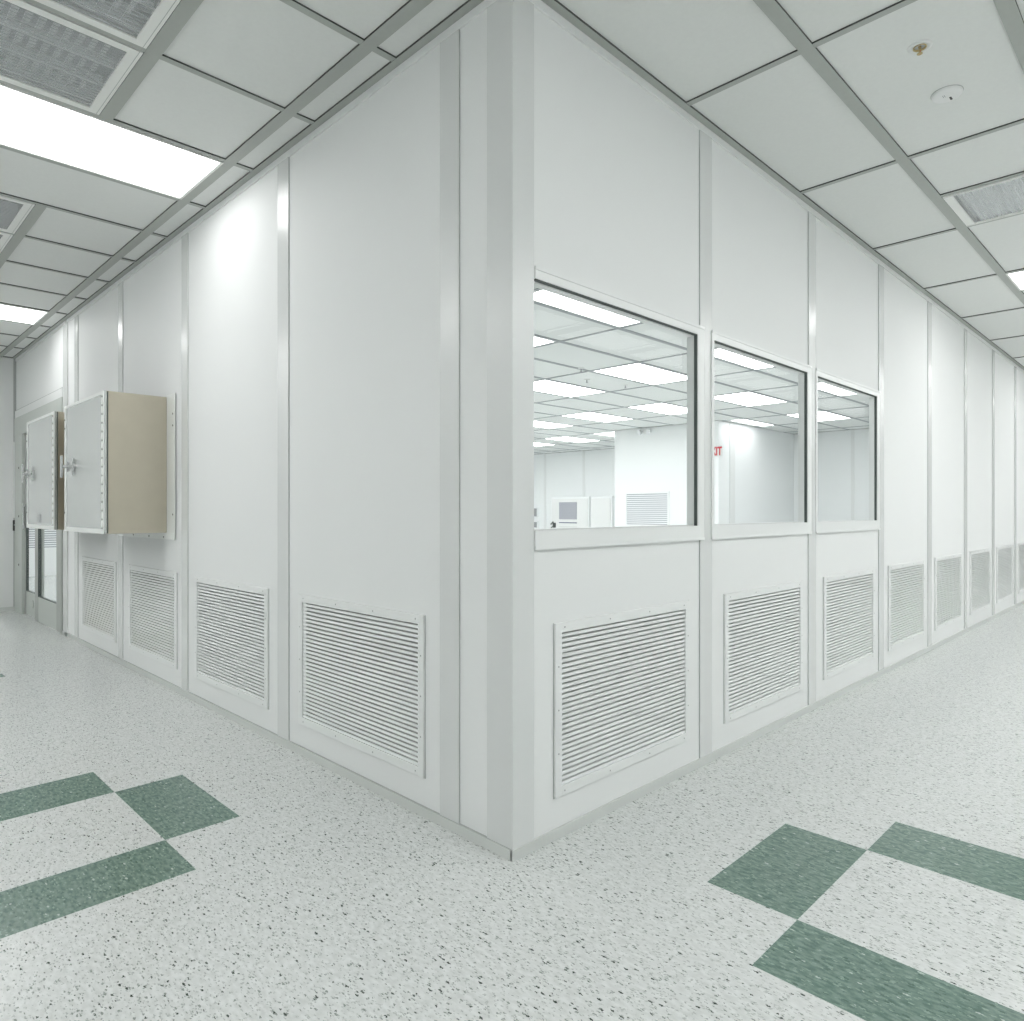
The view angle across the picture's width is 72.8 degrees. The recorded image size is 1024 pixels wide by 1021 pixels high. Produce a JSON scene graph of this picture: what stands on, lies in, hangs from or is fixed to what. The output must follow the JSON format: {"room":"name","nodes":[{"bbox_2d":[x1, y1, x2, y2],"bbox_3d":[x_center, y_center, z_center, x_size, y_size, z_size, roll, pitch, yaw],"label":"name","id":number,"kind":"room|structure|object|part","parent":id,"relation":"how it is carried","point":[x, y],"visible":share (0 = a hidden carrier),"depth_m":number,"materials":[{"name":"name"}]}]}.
{"room":"clean room","nodes":[
{"label":"clean room","id":0,"kind":"room"},
{"bbox_2d":[0,357,12,607],"bbox_3d":[-6.921,-0.301,7.026,3.080,2.932,0.100,0,0,-45],"label":"wall","id":1,"kind":"structure","parent":0,"point":[6,364],"depth_m":8.03,"materials":[{"name":"paint"}]},
{"bbox_2d":[0,607,13,611],"bbox_3d":[-6.876,1.141,6.996,3.100,0.050,0.006,0,0,-45],"label":"baseboard","id":2,"kind":"structure","parent":1,"relation":"attached to","point":[2,609],"depth_m":8.03,"materials":[{"name":"grey plastic"}]},
{"bbox_2d":[29,550,55,576],"bbox_3d":[-5.030,-0.159,15.733,11.774,2.650,0.100,0,0,-45],"label":"wall","id":3,"kind":"structure","parent":0,"point":[49,556],"depth_m":12.39,"materials":[{"name":"white paint"}]},
{"bbox_2d":[29,528,55,550],"bbox_3d":[-8.443,0.366,12.240,0.900,0.700,0.015,0,0,-45],"label":"air vent","id":4,"kind":"object","parent":3,"relation":"in","point":[49,535],"visible":0.12,"depth_m":12.39,"materials":[{"name":"grey metal"}]},
{"bbox_2d":[16,10,486,835],"bbox_3d":[-4.655,-0.301,7.004,0.040,2.932,12.975,0,0,-45],"label":"wall","id":5,"kind":"structure","parent":0,"point":[365,191],"depth_m":3.09,"materials":[{"name":"paint"}]},
{"bbox_2d":[13,359,15,606],"bbox_3d":[-5.821,-0.301,8.123,0.026,2.932,0.104,0,0,-45],"label":"trim","id":6,"kind":"structure","parent":5,"relation":"attached to","point":[14,361],"depth_m":8.08,"materials":[{"name":"grey metal"}]},
{"bbox_2d":[14,397,62,634],"bbox_3d":[-4.991,0.048,7.324,0.062,2.235,2.208,0,0,-45],"label":"door","id":7,"kind":"structure","parent":5,"relation":"in","point":[48,612],"depth_m":7.76,"materials":[{"name":"grey paint"}]},
{"bbox_3d":[-5.458,0.066,7.775,0.032,0.300,0.020,0,0,-45],"label":"pull handle","id":8,"kind":"part","parent":7,"relation":"part of","materials":[{"name":"silver metal"}]},
{"bbox_2d":[15,387,62,417],"bbox_3d":[-4.989,-1.113,7.328,0.053,0.088,2.205,0,0,-45],"label":"trim","id":9,"kind":"structure","parent":5,"relation":"attached to","point":[58,393],"depth_m":7.16,"materials":[{"name":"white paint"}]},
{"bbox_2d":[63,319,67,635],"bbox_3d":[-4.146,-0.301,6.488,0.050,2.932,0.175,0,0,-45],"label":"trim","id":10,"kind":"structure","parent":5,"relation":"attached to","point":[65,327],"depth_m":6.45,"materials":[{"name":"white metal"}]},
{"bbox_2d":[21,411,114,534],"bbox_3d":[-3.660,-0.284,5.646,0.459,0.949,1.207,0,0,-45],"label":"upper cabinet","id":11,"kind":"object","parent":5,"relation":"attached to","point":[45,433],"visible":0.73,"depth_m":5.42,"materials":[{"name":"beige metal"}]},
{"bbox_3d":[-3.957,-0.300,5.679,0.086,0.150,0.067,0,0,-45],"label":"handle","id":12,"kind":"part","parent":11,"relation":"part of","materials":[{"name":"silver metal"}]},
{"bbox_3d":[-3.772,-0.300,5.566,0.016,0.892,0.962,0,0,-45],"label":"door","id":13,"kind":"part","parent":11,"relation":"part of","materials":[{"name":"metal"}]},
{"bbox_2d":[74,315,77,637],"bbox_3d":[-3.875,-0.301,6.219,0.046,2.932,0.113,0,0,-45],"label":"trim","id":14,"kind":"structure","parent":5,"relation":"attached to","point":[76,317],"depth_m":6.19,"materials":[{"name":"white metal"}]},
{"bbox_2d":[81,556,116,642],"bbox_3d":[-3.398,0.712,5.739,0.050,0.625,0.980,0,0,-45],"label":"air vent","id":15,"kind":"object","parent":5,"relation":"in","point":[98,577],"visible":0.98,"depth_m":5.70,"materials":[{"name":"grey metal"}]},
{"bbox_2d":[60,390,174,539],"bbox_3d":[-2.757,-0.284,4.743,0.459,0.949,1.207,0,0,-45],"label":"upper cabinet","id":16,"kind":"object","parent":5,"relation":"attached to","point":[119,465],"visible":1,"depth_m":4.49,"materials":[{"name":"beige metal"}]},
{"bbox_3d":[-3.054,-0.300,4.776,0.086,0.150,0.067,0,0,-45],"label":"handle","id":17,"kind":"part","parent":16,"relation":"part of","materials":[{"name":"silver metal"}]},
{"bbox_3d":[-2.869,-0.300,4.663,0.016,0.892,0.962,0,0,-45],"label":"door","id":18,"kind":"part","parent":16,"relation":"part of","materials":[{"name":"metal"}]},
{"bbox_2d":[118,281,122,659],"bbox_3d":[-2.969,-0.301,5.314,0.046,2.932,0.107,0,0,-45],"label":"trim","id":19,"kind":"structure","parent":5,"relation":"attached to","point":[120,286],"depth_m":5.29,"materials":[{"name":"white metal"}]},
{"bbox_2d":[128,565,177,668],"bbox_3d":[-2.486,0.712,4.827,0.050,0.625,0.980,0,0,-45],"label":"air vent","id":20,"kind":"object","parent":5,"relation":"in","point":[152,593],"visible":0.96,"depth_m":4.80,"materials":[{"name":"grey metal"}]},
{"bbox_2d":[181,233,187,690],"bbox_3d":[-2.045,-0.301,4.389,0.046,2.932,0.101,0,0,-45],"label":"trim","id":21,"kind":"structure","parent":5,"relation":"attached to","point":[184,239],"depth_m":4.37,"materials":[{"name":"white metal"}]},
{"bbox_2d":[194,576,268,709],"bbox_3d":[-1.582,0.712,3.924,0.050,0.625,0.980,0,0,-45],"label":"air vent","id":22,"kind":"object","parent":5,"relation":"in","point":[231,620],"visible":0.96,"depth_m":3.88,"materials":[{"name":"grey metal"}]},
{"bbox_2d":[15,0,496,360],"bbox_3d":[-2.889,-1.750,5.204,0.008,0.031,8.180,0,0,-45],"label":"trim","id":23,"kind":"structure","parent":5,"relation":"attached to","point":[479,9],"depth_m":3.23,"materials":[{"name":"white paint"}]},
{"bbox_2d":[277,157,289,739],"bbox_3d":[-1.121,-0.301,3.465,0.046,2.932,0.114,0,0,-45],"label":"trim","id":24,"kind":"structure","parent":5,"relation":"attached to","point":[283,168],"depth_m":3.44,"materials":[{"name":"white metal"}]},
{"bbox_2d":[62,631,511,861],"bbox_3d":[-2.110,1.147,4.423,0.010,0.037,5.975,0,0,-45],"label":"baseboard","id":25,"kind":"structure","parent":5,"relation":"attached to","point":[460,829],"depth_m":3.08,"materials":[{"name":"grey plastic"}]},
{"bbox_2d":[298,594,425,778],"bbox_3d":[-0.665,0.712,3.006,0.050,0.625,0.980,0,0,-45],"label":"air vent","id":26,"kind":"object","parent":5,"relation":"in","point":[366,665],"visible":0.98,"depth_m":2.94,"materials":[{"name":"white metal"}]},
{"bbox_2d":[440,29,459,823],"bbox_3d":[-0.213,-0.301,2.558,0.046,2.932,0.108,0,0,-45],"label":"trim","id":27,"kind":"structure","parent":5,"relation":"attached to","point":[449,47],"depth_m":2.54,"materials":[{"name":"white metal"}]},
{"bbox_2d":[487,0,533,849],"bbox_3d":[-0.005,-0.301,2.391,0.104,2.932,0.125,0,0,-45],"label":"corner post","id":28,"kind":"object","parent":5,"relation":"attached to","point":[510,23],"depth_m":2.35,"materials":[{"name":"white metal"}]},
{"bbox_2d":[0,575,1023,1020],"bbox_3d":[1.381,1.216,10.760,20.100,0.100,16.200,0,0,-45],"label":"floor","id":29,"kind":"structure","parent":0,"point":[163,857],"depth_m":2.24,"materials":[{"name":"white tile"}]},
{"bbox_2d":[550,496,590,527],"bbox_3d":[1.542,0.414,17.135,0.476,1.503,1.212,0,0,-45],"label":"cabinet","id":30,"kind":"object","parent":29,"relation":"on","point":[567,512],"visible":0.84,"depth_m":16.96,"materials":[{"name":"white plastic"}]},
{"bbox_3d":[1.370,0.348,17.035,0.008,0.115,0.570,0,0,-45],"label":"handle rail","id":31,"kind":"part","parent":30,"relation":"part of","materials":[{"name":"white metal"}]},
{"bbox_2d":[591,496,614,526],"bbox_3d":[2.234,0.416,16.477,0.428,1.500,0.642,0,0,-45],"label":"cabinet","id":32,"kind":"object","parent":29,"relation":"on","point":[602,507],"visible":0.36,"depth_m":16.29,"materials":[{"name":"white plastic"}]},
{"bbox_2d":[0,0,1023,431],"bbox_3d":[3.078,-1.916,8.992,20.200,0.301,11.500,0,0,-45],"label":"ceiling","id":33,"kind":"structure","parent":0,"point":[829,99],"depth_m":3.05,"materials":[{"name":"tile"}]},
{"bbox_2d":[0,232,12,252],"bbox_3d":[-3.788,-1.843,4.289,1.120,0.159,0.620,0,0,-45],"label":"ceiling vent","id":34,"kind":"object","parent":33,"relation":"in","point":[5,238],"visible":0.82,"depth_m":4.53,"materials":[{"name":"white metal"}]},
{"bbox_2d":[0,195,34,233],"bbox_3d":[-3.344,-1.843,3.845,1.120,0.159,0.620,0,0,-45],"label":"ceiling vent","id":35,"kind":"object","parent":33,"relation":"in","point":[13,212],"visible":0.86,"depth_m":4.20,"materials":[{"name":"white metal"}]},
{"bbox_2d":[0,304,48,324],"bbox_3d":[-4.721,-1.781,6.021,1.088,0.031,0.588,0,0,-45],"label":"recessed light","id":36,"kind":"object","parent":33,"relation":"in","point":[7,312],"visible":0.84,"depth_m":6.28,"materials":[{"name":"white paint"}]},
{"bbox_2d":[0,0,142,114],"bbox_3d":[-2.011,-1.843,2.513,1.120,0.159,0.620,0,0,-45],"label":"ceiling vent","id":37,"kind":"object","parent":33,"relation":"in","point":[43,52],"visible":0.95,"depth_m":2.80,"materials":[{"name":"white metal"}]},
{"bbox_2d":[35,0,180,48],"bbox_3d":[-1.567,-1.843,2.069,1.120,0.159,0.620,0,0,-45],"label":"ceiling vent","id":38,"kind":"object","parent":33,"relation":"in","point":[137,22],"visible":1,"depth_m":2.52,"materials":[{"name":"white metal"}]},
{"bbox_2d":[0,83,223,199],"bbox_3d":[-2.057,-1.781,3.356,1.088,0.031,0.588,0,0,-45],"label":"recessed light","id":39,"kind":"object","parent":33,"relation":"in","point":[32,124],"visible":0.85,"depth_m":3.39,"materials":[{"name":"white paint"}]},
{"bbox_2d":[907,39,932,55],"bbox_3d":[1.560,-1.761,2.659,0.084,0.028,0.084,0,0,-45],"label":"sprinkler","id":40,"kind":"object","parent":33,"relation":"attached to","point":[928,43],"visible":1,"depth_m":2.65,"materials":[{"name":"white metal"}]},
{"bbox_2d":[931,85,963,102],"bbox_3d":[1.850,-1.766,2.956,0.120,0.018,0.120,0,0,-45],"label":"smoke detector","id":41,"kind":"object","parent":33,"relation":"attached to","point":[948,93],"visible":1,"depth_m":2.94,"materials":[{"name":"white plastic"}]},
{"bbox_2d":[942,174,1023,225],"bbox_3d":[3.020,-1.843,3.725,0.610,0.159,1.141,0,0,-45],"label":"ceiling vent","id":42,"kind":"object","parent":33,"relation":"in","point":[1003,198],"visible":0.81,"depth_m":4.00,"materials":[{"name":"white metal"}]},
{"bbox_2d":[1006,270,1023,290],"bbox_3d":[4.285,-1.781,4.991,0.556,0.031,1.133,0,0,-45],"label":"recessed light","id":43,"kind":"object","parent":33,"relation":"in","point":[1017,278],"visible":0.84,"depth_m":5.30,"materials":[{"name":"white paint"}]},
{"bbox_2d":[534,287,868,453],"bbox_3d":[-0.415,-1.499,11.118,11.774,0.031,12.954,0,0,-45],"label":"ceiling","id":44,"kind":"structure","parent":0,"point":[592,345],"depth_m":8.35,"materials":[{"name":"white tile"}]},
{"bbox_2d":[534,443,553,445],"bbox_3d":[0.382,-1.500,15.494,1.156,0.029,0.590,0,0,-45],"label":"recessed light","id":45,"kind":"object","parent":44,"relation":"in","point":[535,444],"visible":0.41,"depth_m":15.66,"materials":[{"name":"white paint"}]},
{"bbox_2d":[534,336,554,346],"bbox_3d":[-0.226,-1.500,5.920,1.156,0.029,0.590,0,0,-45],"label":"recessed light","id":46,"kind":"object","parent":44,"relation":"in","point":[538,341],"visible":0.13,"depth_m":6.12,"materials":[{"name":"white paint"}]},
{"bbox_2d":[534,421,570,428],"bbox_3d":[0.478,-1.500,12.004,1.156,0.029,0.590,0,0,-45],"label":"recessed light","id":47,"kind":"object","parent":44,"relation":"in","point":[540,424],"visible":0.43,"depth_m":12.16,"materials":[{"name":"white paint"}]},
{"bbox_2d":[534,380,603,396],"bbox_3d":[0.574,-1.500,8.513,1.156,0.029,0.590,0,0,-45],"label":"recessed light","id":48,"kind":"object","parent":44,"relation":"in","point":[545,386],"visible":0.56,"depth_m":8.54,"materials":[{"name":"white paint"}]},
{"bbox_2d":[547,437,598,442],"bbox_3d":[1.278,-1.500,14.597,1.156,0.029,0.590,0,0,-45],"label":"recessed light","id":49,"kind":"object","parent":44,"relation":"in","point":[570,439],"visible":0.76,"depth_m":14.56,"materials":[{"name":"white paint"}]},
{"bbox_2d":[534,289,640,326],"bbox_3d":[0.670,-1.500,5.023,1.156,0.029,0.590,0,0,-45],"label":"recessed light","id":50,"kind":"object","parent":44,"relation":"in","point":[541,296],"visible":0.25,"depth_m":5.14,"materials":[{"name":"white paint"}]},
{"bbox_2d":[563,412,631,421],"bbox_3d":[1.375,-1.500,11.107,1.156,0.029,0.590,0,0,-45],"label":"recessed light","id":51,"kind":"object","parent":44,"relation":"in","point":[589,415],"visible":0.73,"depth_m":11.11,"materials":[{"name":"white paint"}]},
{"bbox_2d":[596,432,614,436],"bbox_3d":[2.175,-1.500,13.701,1.156,0.029,0.590,0,0,-45],"label":"recessed light","id":52,"kind":"object","parent":44,"relation":"in","point":[612,434],"visible":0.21,"depth_m":13.60,"materials":[{"name":"white paint"}]},
{"bbox_2d":[593,363,686,384],"bbox_3d":[1.471,-1.500,7.617,1.156,0.029,0.590,0,0,-45],"label":"recessed light","id":53,"kind":"object","parent":44,"relation":"in","point":[638,372],"visible":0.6,"depth_m":7.60,"materials":[{"name":"white paint"}]},
{"bbox_2d":[627,403,686,414],"bbox_3d":[2.271,-1.500,10.210,1.156,0.029,0.590,0,0,-45],"label":"recessed light","id":54,"kind":"object","parent":44,"relation":"in","point":[662,408],"visible":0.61,"depth_m":10.13,"materials":[{"name":"white paint"}]},
{"bbox_2d":[714,349,773,369],"bbox_3d":[2.367,-1.500,6.720,1.156,0.029,0.590,0,0,-45],"label":"recessed light","id":55,"kind":"object","parent":44,"relation":"in","point":[718,353],"visible":0.24,"depth_m":6.89,"materials":[{"name":"white paint"}]},
{"bbox_2d":[714,392,786,406],"bbox_3d":[3.168,-1.500,9.314,1.156,0.029,0.590,0,0,-45],"label":"recessed light","id":56,"kind":"object","parent":44,"relation":"in","point":[747,399],"visible":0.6,"depth_m":9.31,"materials":[{"name":"white paint"}]},
{"bbox_2d":[730,419,771,425],"bbox_3d":[4.088,-1.500,11.788,1.156,0.029,0.251,0,0,-45],"label":"recessed light","id":57,"kind":"object","parent":44,"relation":"in","point":[740,420],"visible":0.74,"depth_m":11.75,"materials":[{"name":"white paint"}]},
{"bbox_2d":[787,411,850,420],"bbox_3d":[4.865,-1.500,11.011,1.156,0.029,0.590,0,0,-45],"label":"recessed light","id":58,"kind":"object","parent":44,"relation":"in","point":[822,416],"visible":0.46,"depth_m":11.00,"materials":[{"name":"white paint"}]},
{"bbox_2d":[818,383,855,395],"bbox_3d":[4.064,-1.500,8.417,1.156,0.029,0.590,0,0,-45],"label":"recessed light","id":59,"kind":"object","parent":44,"relation":"in","point":[821,386],"visible":0.24,"depth_m":8.61,"materials":[{"name":"white paint"}]},
{"bbox_2d":[534,428,868,528],"bbox_3d":[3.783,-0.159,15.316,0.100,2.650,12.954,0,0,-45],"label":"wall","id":60,"kind":"structure","parent":0,"point":[563,469],"depth_m":13.20,"materials":[{"name":"white paint"}]},
{"bbox_2d":[534,508,538,516],"bbox_3d":[0.634,0.051,18.357,0.053,0.250,0.140,0,0,-45],"label":"wall box","id":61,"kind":"object","parent":60,"relation":"attached to","point":[536,510],"visible":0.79,"depth_m":18.32,"materials":[{"name":"white plastic"}]},
{"bbox_2d":[534,521,538,527],"bbox_3d":[0.634,0.376,18.357,0.053,0.180,0.140,0,0,-45],"label":"wall box","id":62,"kind":"object","parent":60,"relation":"attached to","point":[536,523],"visible":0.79,"depth_m":18.32,"materials":[{"name":"white plastic"}]},
{"bbox_2d":[544,454,545,528],"bbox_3d":[0.863,-0.159,18.161,0.006,2.650,0.080,0,0,-45],"label":"trim","id":63,"kind":"structure","parent":60,"relation":"attached to","point":[544,454],"depth_m":18.16,"materials":[{"name":"white paint"}]},
{"bbox_2d":[582,451,584,496],"bbox_3d":[1.782,-0.159,17.242,0.006,2.650,0.080,0,0,-45],"label":"trim","id":64,"kind":"structure","parent":60,"relation":"attached to","point":[583,452],"depth_m":17.25,"materials":[{"name":"white paint"}]},
{"bbox_2d":[851,430,853,519],"bbox_3d":[6.258,-0.159,12.766,0.006,2.650,0.060,0,0,-45],"label":"trim","id":65,"kind":"structure","parent":60,"relation":"attached to","point":[852,431],"depth_m":12.77,"materials":[{"name":"white paint"}]},
{"bbox_2d":[615,420,793,526],"bbox_3d":[3.700,-0.159,13.242,2.950,2.650,2.110,0,0,-45],"label":"wall","id":66,"kind":"structure","parent":0,"point":[656,461],"depth_m":12.37,"materials":[{"name":"white paint"}]},
{"bbox_2d":[637,429,650,434],"bbox_3d":[2.366,-1.403,12.410,0.114,0.103,0.289,0,0,-45],"label":"emergency light","id":67,"kind":"object","parent":66,"relation":"attached to","point":[645,431],"visible":1,"depth_m":12.43,"materials":[{"name":"white plastic"}]},
{"bbox_2d":[625,491,669,525],"bbox_3d":[2.408,-0.014,12.438,0.015,0.640,0.940,0,0,-45],"label":"air vent","id":68,"kind":"object","parent":66,"relation":"in","point":[641,508],"visible":0.9,"depth_m":12.43,"materials":[{"name":"grey metal"}]},
{"bbox_2d":[714,446,722,455],"bbox_3d":[3.356,-0.979,11.472,0.039,0.170,0.256,0,0,-45],"label":"exit sign","id":69,"kind":"object","parent":66,"relation":"attached to","point":[718,450],"visible":0.52,"depth_m":11.42,"materials":[{"name":"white plastic"}]},
{"bbox_2d":[729,422,734,523],"bbox_3d":[3.732,-0.159,11.775,0.180,2.650,0.010,0,0,-45],"label":"trim","id":70,"kind":"structure","parent":66,"relation":"attached to","point":[731,425],"depth_m":11.74,"materials":[{"name":"white paint"}]},
{"bbox_2d":[534,7,1023,837],"bbox_3d":[6.031,-0.301,8.376,16.896,2.932,0.040,0,0,-45],"label":"wall","id":71,"kind":"structure","parent":0,"point":[616,169],"depth_m":3.35,"materials":[{"name":"paint"}]},
{"bbox_2d":[534,266,704,549],"bbox_3d":[0.463,-0.352,2.797,1.130,0.973,0.055,0,0,-45],"label":"window","id":72,"kind":"structure","parent":71,"relation":"in","point":[544,279],"depth_m":2.89,"materials":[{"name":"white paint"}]},
{"bbox_2d":[553,600,689,798],"bbox_3d":[0.457,0.712,2.794,0.910,0.625,0.050,0,0,-45],"label":"air vent","id":73,"kind":"object","parent":71,"relation":"in","point":[621,680],"visible":1,"depth_m":2.73,"materials":[{"name":"white metal"}]},
{"bbox_2d":[699,130,711,757],"bbox_3d":[0.878,-0.301,3.219,0.106,2.932,0.046,0,0,-45],"label":"trim","id":74,"kind":"structure","parent":71,"relation":"attached to","point":[705,142],"depth_m":3.20,"materials":[{"name":"white metal"}]},
{"bbox_2d":[711,330,811,539],"bbox_3d":[1.319,-0.352,3.653,1.149,0.973,0.055,0,0,-45],"label":"window","id":75,"kind":"structure","parent":71,"relation":"in","point":[719,340],"depth_m":3.77,"materials":[{"name":"white paint"}]},
{"bbox_2d":[723,581,802,723],"bbox_3d":[1.324,0.712,3.661,0.910,0.625,0.050,0,0,-45],"label":"air vent","id":76,"kind":"object","parent":71,"relation":"in","point":[763,627],"visible":0.98,"depth_m":3.61,"materials":[{"name":"grey metal"}]},
{"bbox_2d":[510,600,1023,861],"bbox_3d":[6.010,1.148,8.320,17.004,0.036,0.010,0,0,-45],"label":"baseboard","id":77,"kind":"structure","parent":71,"relation":"attached to","point":[538,842],"depth_m":3.15,"materials":[{"name":"grey plastic"}]},
{"bbox_2d":[528,0,1023,372],"bbox_3d":[6.011,-1.750,8.322,17.000,0.031,0.008,0,0,-45],"label":"trim","id":78,"kind":"structure","parent":71,"relation":"attached to","point":[540,5],"depth_m":3.25,"materials":[{"name":"white paint"}]},
{"bbox_2d":[808,211,815,704],"bbox_3d":[1.741,-0.301,4.082,0.106,2.932,0.046,0,0,-45],"label":"trim","id":79,"kind":"structure","parent":71,"relation":"attached to","point":[811,218],"depth_m":4.07,"materials":[{"name":"white metal"}]},
{"bbox_2d":[815,368,879,532],"bbox_3d":[2.172,-0.352,4.506,1.126,0.973,0.055,0,0,-45],"label":"window","id":80,"kind":"structure","parent":71,"relation":"in","point":[822,376],"depth_m":4.70,"materials":[{"name":"white paint"}]},
{"bbox_2d":[823,568,874,679],"bbox_3d":[2.184,0.712,4.522,0.910,0.625,0.050,0,0,-45],"label":"air vent","id":81,"kind":"object","parent":71,"relation":"in","point":[848,598],"visible":0.99,"depth_m":4.47,"materials":[{"name":"grey metal"}]},
{"bbox_2d":[878,264,883,670],"bbox_3d":[2.604,-0.301,4.945,0.106,2.932,0.046,0,0,-45],"label":"trim","id":82,"kind":"structure","parent":71,"relation":"attached to","point":[880,268],"depth_m":4.93,"materials":[{"name":"white metal"}]},
{"bbox_2d":[888,560,924,650],"bbox_3d":[3.038,0.712,5.375,0.910,0.625,0.050,0,0,-45],"label":"air vent","id":83,"kind":"object","parent":71,"relation":"in","point":[905,586],"visible":0.96,"depth_m":5.34,"materials":[{"name":"grey metal"}]},
{"bbox_2d":[927,301,931,646],"bbox_3d":[3.467,-0.301,5.808,0.106,2.932,0.046,0,0,-45],"label":"trim","id":84,"kind":"structure","parent":71,"relation":"attached to","point":[929,305],"depth_m":5.78,"materials":[{"name":"white metal"}]},
{"bbox_2d":[934,553,961,630],"bbox_3d":[3.902,0.712,6.240,0.910,0.625,0.050,0,0,-45],"label":"air vent","id":85,"kind":"object","parent":71,"relation":"in","point":[947,569],"visible":0.93,"depth_m":6.19,"materials":[{"name":"grey metal"}]},
{"bbox_2d":[964,328,966,628],"bbox_3d":[4.330,-0.301,6.671,0.106,2.932,0.046,0,0,-45],"label":"trim","id":86,"kind":"structure","parent":71,"relation":"attached to","point":[965,330],"depth_m":6.64,"materials":[{"name":"white metal"}]},
{"bbox_2d":[970,548,990,614],"bbox_3d":[4.776,0.712,7.113,0.910,0.625,0.050,0,0,-45],"label":"air vent","id":87,"kind":"object","parent":71,"relation":"in","point":[980,598],"visible":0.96,"depth_m":7.09,"materials":[{"name":"grey metal"}]},
{"bbox_2d":[992,349,994,614],"bbox_3d":[5.193,-0.301,7.534,0.106,2.932,0.046,0,0,-45],"label":"trim","id":88,"kind":"structure","parent":71,"relation":"attached to","point":[993,351],"depth_m":7.51,"materials":[{"name":"white metal"}]},
{"bbox_2d":[996,544,1013,602],"bbox_3d":[5.638,0.712,7.976,0.910,0.625,0.050,0,0,-45],"label":"air vent","id":89,"kind":"object","parent":71,"relation":"in","point":[1004,555],"visible":0.94,"depth_m":7.95,"materials":[{"name":"grey metal"}]},
{"bbox_2d":[1014,366,1015,604],"bbox_3d":[6.056,-0.301,8.397,0.106,2.932,0.046,0,0,-45],"label":"trim","id":90,"kind":"structure","parent":71,"relation":"attached to","point":[1014,366],"depth_m":8.35,"materials":[{"name":"white metal"}]},
{"bbox_2d":[1018,542,1023,593],"bbox_3d":[6.501,0.712,8.839,0.910,0.625,0.050,0,0,-45],"label":"air vent","id":91,"kind":"object","parent":71,"relation":"in","point":[1020,545],"visible":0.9,"depth_m":8.66,"materials":[{"name":"grey metal"}]}
]}

